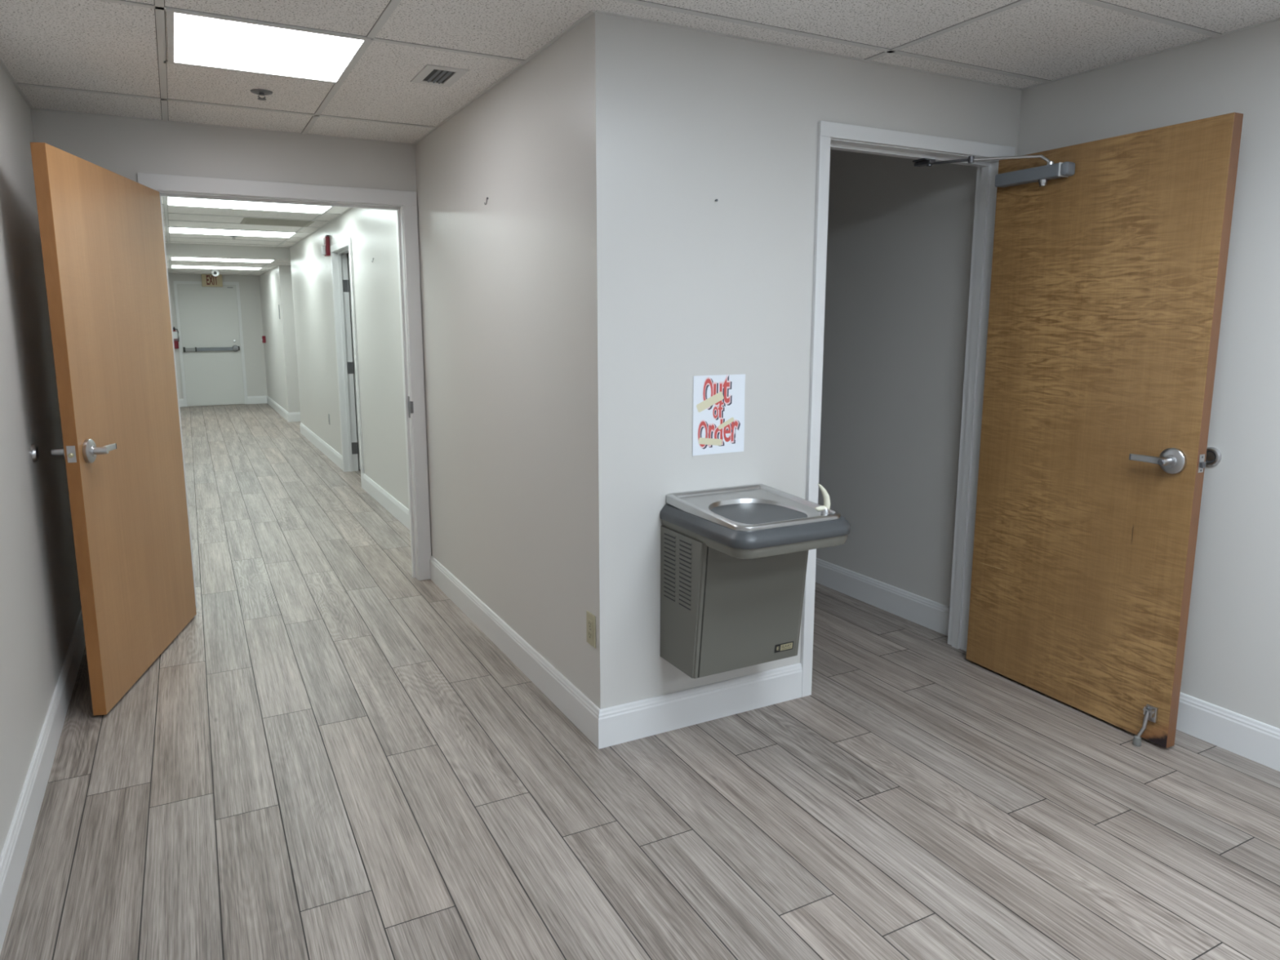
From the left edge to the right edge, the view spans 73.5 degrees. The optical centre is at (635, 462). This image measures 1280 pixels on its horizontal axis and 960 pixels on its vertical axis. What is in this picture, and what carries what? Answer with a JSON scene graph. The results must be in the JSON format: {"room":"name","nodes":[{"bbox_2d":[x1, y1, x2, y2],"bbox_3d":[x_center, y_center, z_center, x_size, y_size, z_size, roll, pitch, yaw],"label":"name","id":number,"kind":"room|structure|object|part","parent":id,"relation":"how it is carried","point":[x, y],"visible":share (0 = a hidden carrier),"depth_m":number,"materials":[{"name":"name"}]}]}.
{"room":"office building hallway","nodes":[
{"label":"office building hallway","id":0,"kind":"room"},
{"bbox_2d":[0,64,81,857],"bbox_3d":[-0.886,0.187,0.531,0.120,2.399,8.102,-5,11,-28],"label":"wall","id":1,"kind":"structure","parent":0,"point":[40,600],"depth_m":3.02,"materials":[{"name":"paint"}]},
{"bbox_2d":[31,444,39,462],"bbox_3d":[-2.175,-0.034,3.106,0.016,0.066,0.066,-5,11,-28],"label":"door stop","id":2,"kind":"object","parent":1,"relation":"attached to","point":[34,450],"visible":1,"depth_m":3.08,"materials":[{"name":"silver metal"}]},
{"bbox_2d":[0,608,85,954],"bbox_3d":[-0.798,1.306,0.694,0.015,0.138,7.982,-5,11,-28],"label":"baseboard","id":3,"kind":"structure","parent":1,"relation":"attached to","point":[13,858],"depth_m":2.58,"materials":[{"name":"white paint"}]},
{"bbox_2d":[30,142,196,715],"bbox_3d":[-2.119,-0.155,3.595,0.182,2.050,1.164,-2,10,-11],"label":"door","id":4,"kind":"structure","parent":1,"relation":"in","point":[101,233],"depth_m":3.39,"materials":[{"name":"brown wood"}]},
{"bbox_3d":[-2.097,-0.047,3.158,0.048,0.027,0.131,-2,10,-11],"label":"lever handle","id":5,"kind":"part","parent":4,"relation":"part of","materials":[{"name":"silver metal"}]},
{"bbox_3d":[-2.006,-0.029,3.050,0.028,0.060,0.003,-2,10,-11],"label":"latch plate","id":6,"kind":"part","parent":4,"relation":"part of","materials":[{"name":"silver metal"}]},
{"bbox_3d":[-1.965,-0.052,3.184,0.048,0.027,0.131,-2,10,-11],"label":"lever handle","id":7,"kind":"part","parent":4,"relation":"part of","materials":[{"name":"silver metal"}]},
{"bbox_2d":[168,273,267,406],"bbox_3d":[-6.627,-2.198,15.391,3.405,2.258,0.120,-5,11,-28],"label":"wall","id":8,"kind":"structure","parent":0,"point":[249,286],"depth_m":15.17,"materials":[{"name":"paint"}]},
{"bbox_2d":[173,326,179,348],"bbox_3d":[-7.846,-2.125,14.613,0.127,0.370,0.114,-5,11,-28],"label":"fire extinguisher","id":9,"kind":"object","parent":8,"relation":"attached to","point":[175,334],"visible":0.73,"depth_m":14.58,"materials":[{"name":"red metal"}]},
{"bbox_2d":[178,399,184,407],"bbox_3d":[-7.909,-1.028,14.818,0.190,0.138,0.015,-5,11,-28],"label":"baseboard","id":10,"kind":"structure","parent":8,"relation":"attached to","point":[181,401],"depth_m":14.84,"materials":[{"name":"white paint"}]},
{"bbox_2d":[173,280,248,406],"bbox_3d":[-7.378,-2.062,14.932,1.013,2.140,0.016,-5,11,-28],"label":"trim","id":11,"kind":"structure","parent":8,"relation":"attached to","point":[175,282],"depth_m":14.85,"materials":[{"name":"white paint"}]},
{"bbox_2d":[177,284,244,405],"bbox_3d":[-7.361,-2.035,14.906,0.911,2.075,0.089,-5,11,-28],"label":"door","id":12,"kind":"structure","parent":8,"relation":"in","point":[209,315],"depth_m":14.93,"materials":[{"name":"white paint"}]},
{"bbox_2d":[166,255,290,275],"bbox_3d":[-5.368,-3.125,13.321,4.700,0.254,5.001,-5,11,-28],"label":"ceiling","id":13,"kind":"structure","parent":0,"point":[266,267],"depth_m":12.40,"materials":[{"name":"tile"}]},
{"bbox_2d":[200,274,222,286],"bbox_3d":[-7.262,-3.124,14.711,0.320,0.208,0.047,-5,11,-28],"label":"exit sign","id":14,"kind":"object","parent":13,"relation":"attached to","point":[207,280],"visible":0.94,"depth_m":14.69,"materials":[{"name":"beige plastic"}]},
{"bbox_2d":[211,269,219,276],"bbox_3d":[-6.522,-2.947,13.319,0.110,0.110,0.111,-5,11,-28],"label":"security camera","id":15,"kind":"object","parent":13,"relation":"attached to","point":[215,273],"visible":0.94,"depth_m":13.28,"materials":[{"name":"white plastic"}]},
{"bbox_2d":[170,265,262,270],"bbox_3d":[-6.230,-2.904,12.766,1.221,0.008,0.670,-5,11,-28],"label":"recessed light","id":16,"kind":"object","parent":13,"relation":"in","point":[171,266],"visible":1,"depth_m":12.68,"materials":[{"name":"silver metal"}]},
{"bbox_2d":[169,256,275,262],"bbox_3d":[-5.359,-2.636,11.145,1.221,0.008,0.630,-5,11,-28],"label":"recessed light","id":17,"kind":"object","parent":13,"relation":"in","point":[171,258],"visible":0.99,"depth_m":11.15,"materials":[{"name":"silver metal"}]},
{"bbox_2d":[30,108,431,538],"bbox_3d":[-1.823,-0.469,4.497,1.989,2.399,0.120,-5,11,-28],"label":"wall","id":18,"kind":"structure","parent":0,"point":[126,147],"depth_m":4.16,"materials":[{"name":"paint"}]},
{"bbox_2d":[137,172,431,608],"bbox_3d":[-1.782,-0.351,4.538,1.302,2.153,0.157,-5,11,-28],"label":"trim","id":19,"kind":"structure","parent":18,"relation":"attached to","point":[404,202],"depth_m":4.63,"materials":[{"name":"white paint"}]},
{"bbox_3d":[-1.251,-0.308,4.777,0.015,0.120,0.065,-5,11,-28],"label":"strike plate","id":20,"kind":"part","parent":19,"relation":"part of","materials":[{"name":"silver metal"}]},
{"bbox_2d":[258,265,300,412],"bbox_3d":[-5.098,-2.017,14.290,1.748,2.258,3.283,-5,11,-28],"label":"wall","id":21,"kind":"structure","parent":0,"point":[276,283],"depth_m":12.83,"materials":[{"name":"paint"}]},
{"bbox_2d":[261,336,266,342],"bbox_3d":[-6.500,-2.153,14.988,0.064,0.120,0.090,-5,11,-28],"label":"alarm pull station","id":22,"kind":"object","parent":21,"relation":"attached to","point":[263,340],"visible":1,"depth_m":14.95,"materials":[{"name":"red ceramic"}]},
{"bbox_2d":[247,395,301,422],"bbox_3d":[-5.594,-0.871,13.864,3.888,0.138,1.563,6,11,34],"label":"baseboard","id":23,"kind":"structure","parent":21,"relation":"attached to","point":[288,416],"depth_m":14.07,"materials":[{"name":"white paint"}]},
{"bbox_2d":[289,208,408,509],"bbox_3d":[-2.705,-1.066,8.108,0.120,2.399,7.174,-5,11,-28],"label":"wall","id":24,"kind":"structure","parent":0,"point":[372,232],"depth_m":7.11,"materials":[{"name":"paint"}]},
{"bbox_2d":[299,422,342,470],"bbox_3d":[-3.667,-0.223,9.943,0.015,0.138,3.318,-5,11,-28],"label":"baseboard","id":25,"kind":"structure","parent":24,"relation":"attached to","point":[319,443],"depth_m":9.64,"materials":[{"name":"white paint"}]},
{"bbox_2d":[320,235,330,256],"bbox_3d":[-2.996,-2.097,8.288,0.070,0.195,0.120,-5,11,-28],"label":"fire alarm","id":26,"kind":"object","parent":24,"relation":"attached to","point":[325,249],"visible":1,"depth_m":8.25,"materials":[{"name":"red plastic"}]},
{"bbox_2d":[329,236,364,488],"bbox_3d":[-2.596,-0.917,7.906,0.140,2.171,1.032,-5,11,-28],"label":"trim","id":27,"kind":"structure","parent":24,"relation":"attached to","point":[339,251],"depth_m":8.25,"materials":[{"name":"white paint"}]},
{"bbox_2d":[342,253,360,469],"bbox_3d":[-2.384,-0.993,8.544,0.944,2.087,0.056,-5,11,-28],"label":"door","id":28,"kind":"structure","parent":24,"relation":"in","point":[350,365],"depth_m":8.33,"materials":[{"name":"white paint"}]},
{"bbox_2d":[362,473,409,529],"bbox_3d":[-1.999,0.290,6.837,0.015,0.138,1.734,-5,11,-28],"label":"baseboard","id":29,"kind":"structure","parent":24,"relation":"attached to","point":[388,502],"depth_m":6.72,"materials":[{"name":"white paint"}]},
{"bbox_2d":[395,219,409,524],"bbox_3d":[-1.289,-0.515,5.474,0.140,2.171,1.072,-5,11,-28],"label":"trim","id":30,"kind":"structure","parent":24,"relation":"attached to","point":[396,220],"depth_m":5.89,"materials":[{"name":"white paint"}]},
{"bbox_2d":[346,253,356,426],"bbox_3d":[-3.584,-1.642,11.587,1.628,2.399,0.120,-5,11,-28],"label":"wall","id":31,"kind":"structure","parent":0,"point":[347,253],"depth_m":11.43,"materials":[{"name":"paint"}]},
{"bbox_2d":[165,243,290,258],"bbox_3d":[-4.938,-2.646,10.756,1.937,0.145,0.012,-5,11,-28],"label":"beam","id":32,"kind":"structure","parent":31,"relation":"attached to","point":[171,249],"depth_m":10.67,"materials":[{"name":"paint"}]},
{"bbox_2d":[414,24,586,695],"bbox_3d":[-0.623,-0.365,3.866,0.120,2.399,2.133,-5,11,-28],"label":"wall","id":33,"kind":"structure","parent":0,"point":[501,278],"depth_m":3.50,"materials":[{"name":"paint"}]},
{"bbox_2d":[586,610,595,648],"bbox_3d":[-0.154,0.582,2.989,0.007,0.115,0.070,-5,11,-28],"label":"wall outlet","id":34,"kind":"object","parent":33,"relation":"attached to","point":[590,618],"visible":1,"depth_m":2.98,"materials":[{"name":"beige plastic"}]},
{"bbox_2d":[587,629,592,639],"bbox_3d":[-0.157,0.601,2.991,0.002,0.028,0.034,-5,11,-28],"label":"receptacle","id":35,"kind":"object","parent":34,"relation":"attached to","point":[589,631],"depth_m":2.99,"materials":[{"name":"beige plastic"}]},
{"bbox_2d":[587,618,592,629],"bbox_3d":[-0.157,0.563,2.985,0.002,0.028,0.034,-5,11,-28],"label":"receptacle","id":36,"kind":"object","parent":34,"relation":"attached to","point":[589,620],"depth_m":2.98,"materials":[{"name":"beige plastic"}]},
{"bbox_2d":[429,555,802,749],"bbox_3d":[-0.261,0.733,4.155,0.888,0.138,2.250,-5,11,-28],"label":"baseboard","id":37,"kind":"structure","parent":33,"relation":"attached to","point":[635,720],"depth_m":3.23,"materials":[{"name":"white paint"}]},
{"bbox_2d":[0,403,1279,959],"bbox_3d":[-1.690,0.363,6.997,4.979,0.060,22.844,-5,11,-28],"label":"floor","id":38,"kind":"structure","parent":0,"point":[331,759],"depth_m":2.63,"materials":[{"name":"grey wood"}]},
{"bbox_2d":[0,0,1279,247],"bbox_3d":[-0.574,-1.696,4.388,4.700,0.064,15.477,-5,11,-28],"label":"ceiling","id":39,"kind":"structure","parent":0,"point":[95,57],"depth_m":2.92,"materials":[{"name":"tile"}]},
{"bbox_2d":[167,226,297,238],"bbox_3d":[-4.269,-2.440,9.090,1.221,0.008,0.650,-5,11,-28],"label":"recessed light","id":40,"kind":"object","parent":39,"relation":"in","point":[170,229],"visible":1,"depth_m":9.05,"materials":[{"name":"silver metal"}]},
{"bbox_2d":[164,196,333,213],"bbox_3d":[-3.112,-2.084,6.937,1.221,0.008,0.610,-5,11,-28],"label":"recessed light","id":41,"kind":"object","parent":39,"relation":"in","point":[180,202],"visible":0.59,"depth_m":6.97,"materials":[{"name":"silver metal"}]},
{"bbox_2d":[249,88,272,100],"bbox_3d":[-1.534,-1.508,3.522,0.086,0.030,0.086,-5,11,-28],"label":"sprinkler","id":42,"kind":"object","parent":39,"relation":"attached to","point":[259,91],"visible":1,"depth_m":3.51,"materials":[{"name":"silver metal"}]},
{"bbox_3d":[-1.534,-1.509,3.522,0.020,0.030,0.026,5,11,27],"label":"frame","id":43,"kind":"part","parent":42,"relation":"part of","materials":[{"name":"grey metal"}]},
{"bbox_2d":[166,7,371,84],"bbox_3d":[-1.283,-1.429,2.974,0.599,0.008,0.610,-5,11,-28],"label":"recessed light","id":44,"kind":"object","parent":39,"relation":"in","point":[206,40],"visible":1,"depth_m":2.93,"materials":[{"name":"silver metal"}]},
{"bbox_2d":[240,217,314,226],"bbox_3d":[-3.422,-2.291,8.187,0.610,0.008,0.540,-5,11,-28],"label":"ceiling vent","id":45,"kind":"object","parent":39,"relation":"in","point":[258,221],"visible":1,"depth_m":8.13,"materials":[{"name":"beige metal"}]},
{"bbox_2d":[410,64,468,87],"bbox_3d":[-0.753,-1.482,3.291,0.156,0.007,0.256,-5,11,-28],"label":"ceiling vent","id":46,"kind":"object","parent":39,"relation":"in","point":[430,74],"visible":1,"depth_m":3.28,"materials":[{"name":"silver metal"}]},
{"bbox_2d":[578,12,1021,709],"bbox_3d":[0.700,-0.272,3.300,1.922,2.399,0.120,-5,11,-28],"label":"wall","id":47,"kind":"structure","parent":0,"point":[680,283],"depth_m":2.94,"materials":[{"name":"paint"}]},
{"bbox_2d":[692,373,745,455],"bbox_3d":[0.297,-0.171,3.029,0.218,0.282,0.004,-5,11,-28],"label":"paper sign","id":48,"kind":"object","parent":47,"relation":"attached to","point":[718,400],"visible":1,"depth_m":3.03,"materials":[{"name":"white paper"}]},
{"bbox_2d":[659,483,850,678],"bbox_3d":[0.405,0.380,2.900,0.466,0.669,0.486,-5,11,-28],"label":"fountain","id":49,"kind":"object","parent":47,"relation":"attached to","point":[734,559],"visible":1,"depth_m":2.88,"materials":[{"name":"grey metal"}]},
{"bbox_3d":[0.403,0.474,2.907,0.402,0.475,0.054,-5,11,-28],"label":"panel","id":50,"kind":"part","parent":49,"relation":"part of","materials":[{"name":"grey metal"}]},
{"bbox_2d":[666,484,840,531],"bbox_3d":[0.395,0.156,2.875,0.410,0.062,0.458,-5,11,-28],"label":"basin","id":51,"kind":"object","parent":49,"relation":"in","point":[755,507],"depth_m":2.86,"materials":[{"name":"silver metal"}]},
{"bbox_3d":[0.535,0.650,3.026,0.052,0.022,0.003,-5,11,-28],"label":"badge plate","id":52,"kind":"part","parent":49,"relation":"part of","materials":[{"name":"gold metal"}]},
{"bbox_2d":[800,120,1015,697],"bbox_3d":[1.075,-0.190,3.506,1.015,2.169,0.140,-5,11,-28],"label":"trim","id":53,"kind":"structure","parent":47,"relation":"attached to","point":[927,149],"depth_m":3.44,"materials":[{"name":"white paint"}]},
{"bbox_2d":[816,20,1279,728],"bbox_3d":[-0.393,-0.965,7.486,0.120,2.399,20.097,-5,11,-28],"label":"wall","id":54,"kind":"structure","parent":0,"point":[900,237],"depth_m":3.40,"materials":[{"name":"paint"}]},
{"bbox_2d":[815,557,949,635],"bbox_3d":[1.014,0.607,4.910,0.015,0.138,2.128,-5,11,-28],"label":"baseboard","id":55,"kind":"structure","parent":54,"relation":"attached to","point":[927,613],"depth_m":4.40,"materials":[{"name":"white paint"}]},
{"bbox_2d":[926,112,1243,748],"bbox_3d":[1.591,-0.111,3.244,0.307,2.098,1.058,-7,12,-38],"label":"door","id":56,"kind":"structure","parent":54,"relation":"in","point":[1110,255],"depth_m":3.09,"materials":[{"name":"brown wood"}]},
{"bbox_3d":[1.418,-1.132,3.225,0.288,0.047,0.024,5,11,27],"label":"closer arm","id":57,"kind":"part","parent":56,"relation":"part of","materials":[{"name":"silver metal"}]},
{"bbox_3d":[1.775,0.916,2.992,0.038,0.102,0.016,0,9,2],"label":"stop arm","id":58,"kind":"part","parent":56,"relation":"part of","materials":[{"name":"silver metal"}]},
{"bbox_3d":[1.738,-0.011,2.890,0.048,0.027,0.131,-5,10,-26],"label":"lever handle","id":59,"kind":"part","parent":56,"relation":"part of","materials":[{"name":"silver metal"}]},
{"bbox_3d":[1.854,0.003,2.806,0.026,0.060,0.003,-5,10,-26],"label":"latch plate","id":60,"kind":"part","parent":56,"relation":"part of","materials":[{"name":"silver metal"}]},
{"bbox_2d":[1205,446,1222,466],"bbox_3d":[1.982,-0.020,2.953,0.016,0.066,0.066,-5,11,-28],"label":"door stop","id":61,"kind":"object","parent":54,"relation":"attached to","point":[1213,456],"visible":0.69,"depth_m":2.94,"materials":[{"name":"silver metal"}]},
{"bbox_2d":[1176,692,1279,771],"bbox_3d":[2.917,1.193,1.367,0.015,0.138,5.708,-5,11,-28],"label":"baseboard","id":62,"kind":"structure","parent":54,"relation":"attached to","point":[1255,740],"depth_m":2.96,"materials":[{"name":"white paint"}]}
]}

